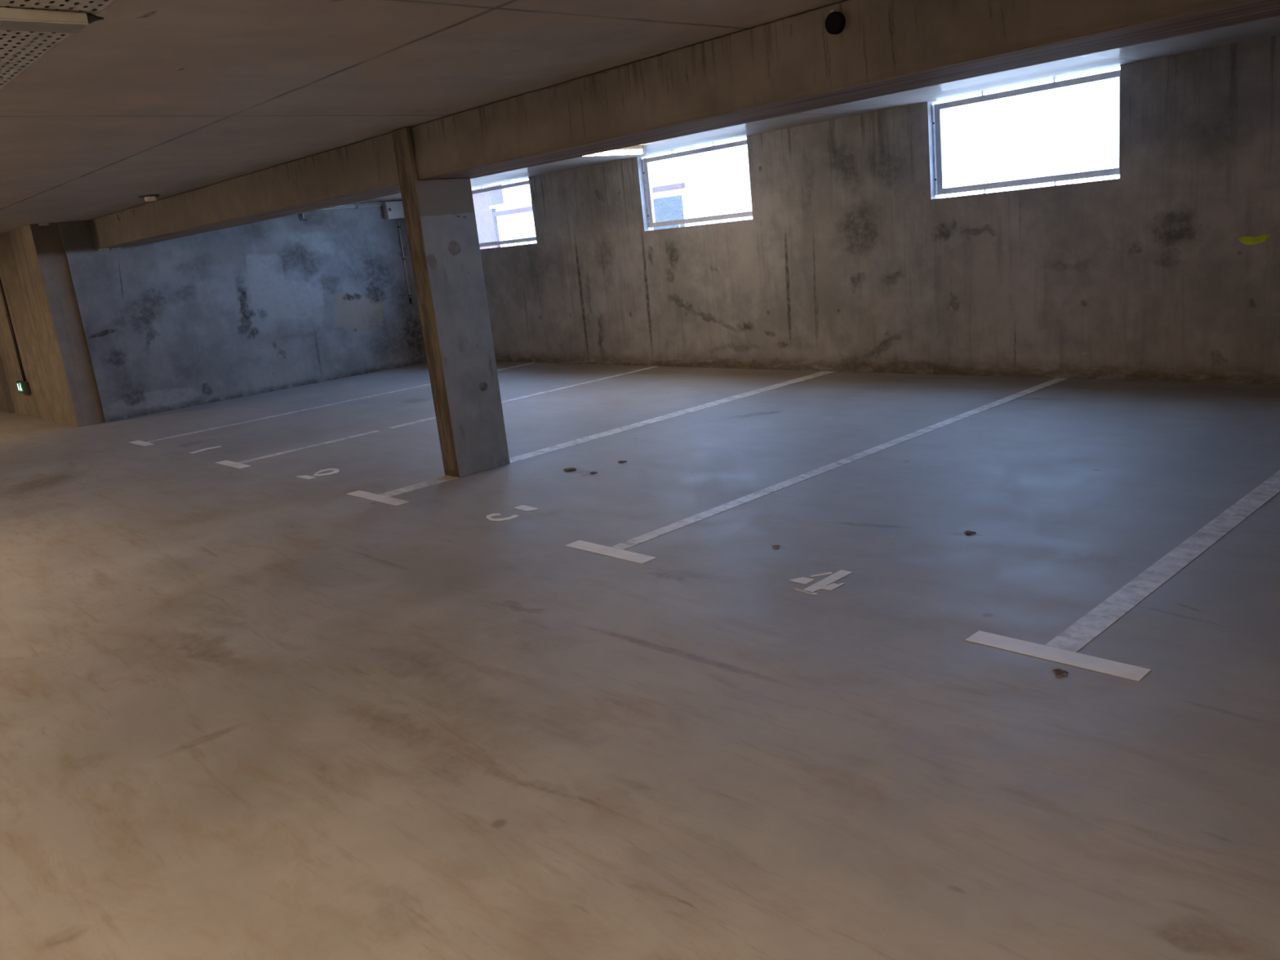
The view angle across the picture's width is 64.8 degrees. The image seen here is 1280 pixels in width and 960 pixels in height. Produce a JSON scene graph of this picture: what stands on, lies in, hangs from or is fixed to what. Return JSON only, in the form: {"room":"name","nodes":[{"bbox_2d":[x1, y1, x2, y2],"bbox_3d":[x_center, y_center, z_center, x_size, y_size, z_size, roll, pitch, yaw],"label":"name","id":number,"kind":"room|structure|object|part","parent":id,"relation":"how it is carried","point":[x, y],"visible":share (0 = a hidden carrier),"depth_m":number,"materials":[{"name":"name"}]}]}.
{"room":"parking garage","nodes":[
{"label":"parking garage","id":0,"kind":"room"},
{"bbox_2d":[0,222,104,426],"bbox_3d":[-9.752,-2.336,15.529,0.316,2.591,6.940,-18,18,-41],"label":"column","id":1,"kind":"structure","parent":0,"point":[35,276],"depth_m":13.31,"materials":[{"name":"concrete"}]},
{"bbox_2d":[0,355,14,413],"bbox_3d":[-10.276,-2.136,15.857,0.110,2.160,1.030,-18,18,-41],"label":"door","id":2,"kind":"structure","parent":1,"relation":"in","point":[6,402],"depth_m":15.71,"materials":[{"name":"wood"}]},
{"bbox_2d":[0,278,26,382],"bbox_3d":[-9.090,-2.430,14.481,0.045,2.055,0.060,-18,18,-41],"label":"conduit pipe","id":3,"kind":"object","parent":1,"relation":"attached to","point":[2,291],"visible":1,"depth_m":14.54,"materials":[{"name":"grey plastic"}]},
{"bbox_2d":[15,380,31,393],"bbox_3d":[-9.074,-1.365,14.841,0.060,0.173,0.540,-18,18,-41],"label":"exit light","id":4,"kind":"object","parent":1,"relation":"attached to","point":[23,387],"visible":1,"depth_m":14.73,"materials":[{"name":"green plastic"}]},
{"bbox_3d":[-9.140,-1.367,14.874,0.003,0.142,0.360,-18,18,-41],"label":"sign panel","id":5,"kind":"part","parent":4,"relation":"part of","materials":[{"name":"green plastic"}]},
{"bbox_2d":[38,222,48,226],"bbox_3d":[-7.508,-3.217,12.704,0.110,0.024,0.028,-18,18,-41],"label":"strip","id":6,"kind":"object","parent":1,"relation":"attached to","point":[46,224],"visible":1,"depth_m":12.69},
{"bbox_2d":[57,200,426,422],"bbox_3d":[-5.517,-2.657,14.952,5.200,2.591,0.500,-18,18,-41],"label":"wall","id":7,"kind":"structure","parent":0,"point":[289,301],"depth_m":14.49,"materials":[{"name":"concrete"}]},
{"bbox_2d":[315,202,382,210],"bbox_3d":[-5.320,-3.879,14.593,3.598,0.070,0.037,-18,18,-41],"label":"conduit pipe","id":8,"kind":"object","parent":7,"relation":"attached to","point":[357,206],"visible":0.34,"depth_m":15.45,"materials":[{"name":"grey plastic"}]},
{"bbox_2d":[382,200,404,220],"bbox_3d":[-3.848,-4.245,15.872,0.360,0.270,0.126,-18,18,-41],"label":"junction box","id":9,"kind":"object","parent":7,"relation":"attached to","point":[393,210],"visible":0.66,"depth_m":15.79,"materials":[{"name":"grey plastic"}]},
{"bbox_2d":[397,218,411,303],"bbox_3d":[-3.764,-3.486,16.125,0.040,1.330,0.033,-18,18,-41],"label":"conduit pipe","id":10,"kind":"object","parent":7,"relation":"attached to","point":[398,226],"visible":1,"depth_m":16.11,"materials":[{"name":"grey plastic"}]},
{"bbox_2d":[0,361,1279,959],"bbox_3d":[-4.330,0.189,8.795,13.160,0.250,24.600,-18,18,-41],"label":"floor","id":11,"kind":"structure","parent":0,"point":[261,710],"depth_m":3.91,"materials":[{"name":"grey concrete"}]},
{"bbox_2d":[188,445,221,453],"bbox_3d":[-4.476,-0.313,10.380,0.119,0.002,0.331,5,18,39],"label":"painted number","id":12,"kind":"object","parent":11,"relation":"on","point":[204,449],"visible":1,"depth_m":10.37,"materials":[{"name":"white paint"}]},
{"bbox_2d":[295,468,339,479],"bbox_3d":[-2.700,-0.055,8.529,0.324,0.002,0.265,-18,18,-41],"label":"painted number","id":13,"kind":"object","parent":11,"relation":"on","point":[335,470],"visible":1,"depth_m":8.50,"materials":[{"name":"white paint"}]},
{"bbox_2d":[129,362,536,446],"bbox_3d":[-3.580,-1.062,13.045,5.599,0.002,0.560,-18,18,-41],"label":"parking line","id":14,"kind":"object","parent":11,"relation":"on","point":[138,442],"visible":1,"depth_m":12.19,"materials":[{"name":"white paint"}]},
{"bbox_2d":[215,366,657,468],"bbox_3d":[-1.806,-0.798,11.170,5.599,0.002,0.600,-18,18,-41],"label":"parking line","id":15,"kind":"object","parent":11,"relation":"on","point":[235,464],"visible":1,"depth_m":10.21,"materials":[{"name":"white paint"}]},
{"bbox_2d":[391,126,510,477],"bbox_3d":[-1.428,-1.336,7.729,0.488,2.587,0.211,-18,18,-41],"label":"concrete column","id":16,"kind":"structure","parent":11,"relation":"on","point":[439,214],"depth_m":7.65,"materials":[{"name":"grey concrete"}]},
{"bbox_2d":[485,505,538,520],"bbox_3d":[-0.844,0.218,6.585,0.334,0.002,0.231,-18,18,-41],"label":"painted number","id":17,"kind":"object","parent":11,"relation":"on","point":[524,508],"visible":1,"depth_m":6.59,"materials":[{"name":"white paint"}]},
{"bbox_2d":[563,467,576,470],"bbox_3d":[-0.531,-0.080,7.638,0.084,0.012,0.082,-12,15,-21],"label":"dry leaf","id":18,"kind":"object","parent":11,"relation":"on","point":[568,468],"visible":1,"depth_m":7.65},
{"bbox_2d":[347,371,835,506],"bbox_3d":[0.045,-0.522,9.216,5.599,0.002,0.740,-18,18,-41],"label":"parking line","id":19,"kind":"object","parent":11,"relation":"on","point":[386,497],"visible":0.93,"depth_m":8.72,"materials":[{"name":"white paint"}]},
{"bbox_2d":[564,377,1066,564],"bbox_3d":[1.812,-0.258,7.349,5.599,0.002,0.640,-18,18,-41],"label":"parking line","id":20,"kind":"object","parent":11,"relation":"on","point":[617,551],"visible":1,"depth_m":6.41,"materials":[{"name":"white paint"}]},
{"bbox_2d":[788,569,853,595],"bbox_3d":[0.853,0.474,4.779,0.328,0.002,0.256,-18,18,-41],"label":"painted number","id":21,"kind":"object","parent":11,"relation":"on","point":[826,584],"visible":1,"depth_m":4.76,"materials":[{"name":"white paint"}]},
{"bbox_2d":[964,530,976,533],"bbox_3d":[1.705,0.271,5.215,0.051,0.007,0.049,-6,14,-1],"label":"dry leaf","id":22,"kind":"object","parent":11,"relation":"on","point":[966,531],"visible":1,"depth_m":5.21,"materials":[{"name":"brown plant"}]},
{"bbox_2d":[1052,668,1068,674],"bbox_3d":[1.503,0.685,3.610,0.043,0.006,0.043,-7,14,-5],"label":"dry leaf","id":23,"kind":"object","parent":11,"relation":"on","point":[1058,671],"visible":1,"depth_m":3.61,"materials":[{"name":"brown plant"}]},
{"bbox_2d":[965,470,1279,681],"bbox_3d":[3.313,0.066,5.354,5.019,0.002,0.655,-18,18,-41],"label":"parking line","id":24,"kind":"object","parent":11,"relation":"on","point":[1064,648],"visible":1,"depth_m":4.13,"materials":[{"name":"white paint"}]},
{"bbox_3d":[3.352,0.053,5.389,4.911,0.002,0.120,-18,18,-41],"label":"stem","id":25,"kind":"part","parent":24,"relation":"part of","materials":[{"name":"paint"}]},
{"bbox_2d":[0,0,1279,234],"bbox_3d":[-4.631,-2.570,8.121,13.160,0.280,24.600,-18,18,-41],"label":"ceiling","id":26,"kind":"structure","parent":0,"point":[164,98],"depth_m":5.17,"materials":[{"name":"concrete"}]},
{"bbox_2d":[0,0,114,89],"bbox_3d":[-2.178,-1.440,3.290,0.485,0.139,3.626,-18,18,-41],"label":"ceiling panel","id":27,"kind":"object","parent":26,"relation":"hanging from","point":[29,29],"visible":1,"depth_m":3.01,"materials":[{"name":"metal"}]},
{"bbox_3d":[-2.151,-1.483,3.309,0.358,0.002,3.626,-18,18,-41],"label":"lid","id":28,"kind":"part","parent":27,"relation":"part of","materials":[{"name":"grey metal"}]},
{"bbox_2d":[137,194,159,201],"bbox_3d":[-5.071,-2.906,10.426,0.200,0.064,0.200,-18,18,-41],"label":"ceiling sensor","id":29,"kind":"object","parent":26,"relation":"attached to","point":[151,197],"visible":1,"depth_m":10.35,"materials":[{"name":"grey plastic"}]},
{"bbox_3d":[-5.073,-2.929,10.420,0.200,0.018,0.200,-18,18,-41],"label":"plate","id":30,"kind":"part","parent":29,"relation":"part of","materials":[{"name":"grey plastic"}]},
{"bbox_2d":[582,145,644,156],"bbox_3d":[-0.436,-3.411,10.479,1.250,0.091,0.092,-18,18,-41],"label":"lamp","id":31,"kind":"object","parent":26,"relation":"attached to","point":[637,149],"visible":0.5,"depth_m":10.69,"materials":[{"name":"white plastic"}]},
{"bbox_2d":[582,149,642,156],"bbox_3d":[-0.434,-3.391,10.483,1.200,0.042,0.084,-18,18,-41],"label":"diffuser","id":32,"kind":"object","parent":31,"relation":"attached to","point":[616,152],"depth_m":10.64,"materials":[{"name":"beige plastic"}]},
{"bbox_2d":[88,0,1279,248],"bbox_3d":[-0.870,-2.337,6.870,0.575,0.366,17.590,-18,18,-41],"label":"concrete beam","id":33,"kind":"structure","parent":26,"relation":"attached to","point":[792,64],"depth_m":5.18,"materials":[{"name":"grey concrete"}]},
{"bbox_2d":[97,248,109,250],"bbox_3d":[-6.981,-2.997,13.122,0.130,0.021,0.067,-18,18,-41],"label":"strip","id":34,"kind":"object","parent":33,"relation":"attached to","point":[104,249],"visible":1,"depth_m":13.10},
{"bbox_2d":[109,247,121,249],"bbox_3d":[-6.872,-3.033,13.220,0.130,0.021,0.067,-18,18,-41],"label":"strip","id":35,"kind":"object","parent":33,"relation":"attached to","point":[113,248],"visible":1,"depth_m":13.19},
{"bbox_2d":[825,9,845,34],"bbox_3d":[0.882,-2.071,4.558,0.047,0.106,0.093,-18,18,-41],"label":"pipe stub","id":36,"kind":"object","parent":33,"relation":"attached to","point":[835,22],"visible":1,"depth_m":4.54,"materials":[{"name":"black plastic"}]},
{"bbox_2d":[480,35,1279,384],"bbox_3d":[0.213,-2.727,12.684,0.160,2.591,24.600,-18,18,-41],"label":"wall","id":37,"kind":"structure","parent":0,"point":[848,258],"depth_m":9.81,"materials":[{"name":"concrete"}]},
{"bbox_2d":[471,180,536,248],"bbox_3d":[-2.039,-3.878,14.798,0.068,0.891,1.790,-18,18,-41],"label":"window","id":38,"kind":"structure","parent":37,"relation":"in","point":[494,242],"depth_m":14.75,"materials":[{"name":"grey metal"}]},
{"bbox_2d":[640,139,752,229],"bbox_3d":[0.687,-3.472,11.919,0.068,0.891,1.768,-18,18,-41],"label":"window","id":39,"kind":"structure","parent":37,"relation":"in","point":[648,161],"depth_m":11.96,"materials":[{"name":"grey metal"}]},
{"bbox_2d":[931,70,1119,196],"bbox_3d":[3.428,-3.063,9.023,0.068,0.891,1.764,-18,18,-41],"label":"window","id":40,"kind":"structure","parent":37,"relation":"in","point":[939,151],"depth_m":9.01,"materials":[{"name":"grey metal"}]},
{"bbox_2d":[1238,234,1271,244],"bbox_3d":[4.764,-1.860,7.821,0.004,0.072,0.228,-18,18,-41],"label":"paint mark","id":41,"kind":"object","parent":37,"relation":"attached to","point":[1260,239],"visible":1,"depth_m":7.82,"materials":[{"name":"yellow paint"}]},
{"label":"outside","id":42,"kind":"structure","parent":0,"visible":0},
{"bbox_3d":[16.882,-10.577,37.460,59.840,0.150,90.000,-18,18,-41],"label":"ground","id":43,"kind":"structure","parent":42,"visible":0},
{"bbox_2d":[471,170,752,248],"bbox_3d":[-2.949,-11.347,38.235,5.300,5.150,17.600,-18,18,-41],"label":"outbuilding","id":44,"kind":"structure","parent":43,"relation":"on","point":[720,174],"depth_m":31.95,"materials":[{"name":"white"}]},
{"bbox_2d":[653,195,684,230],"bbox_3d":[0.838,-8.136,31.386,0.040,1.282,1.430,-18,18,-41],"label":"window","id":45,"kind":"structure","parent":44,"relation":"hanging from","point":[683,224],"depth_m":31.24,"materials":[{"name":"blue glass"}]}
]}

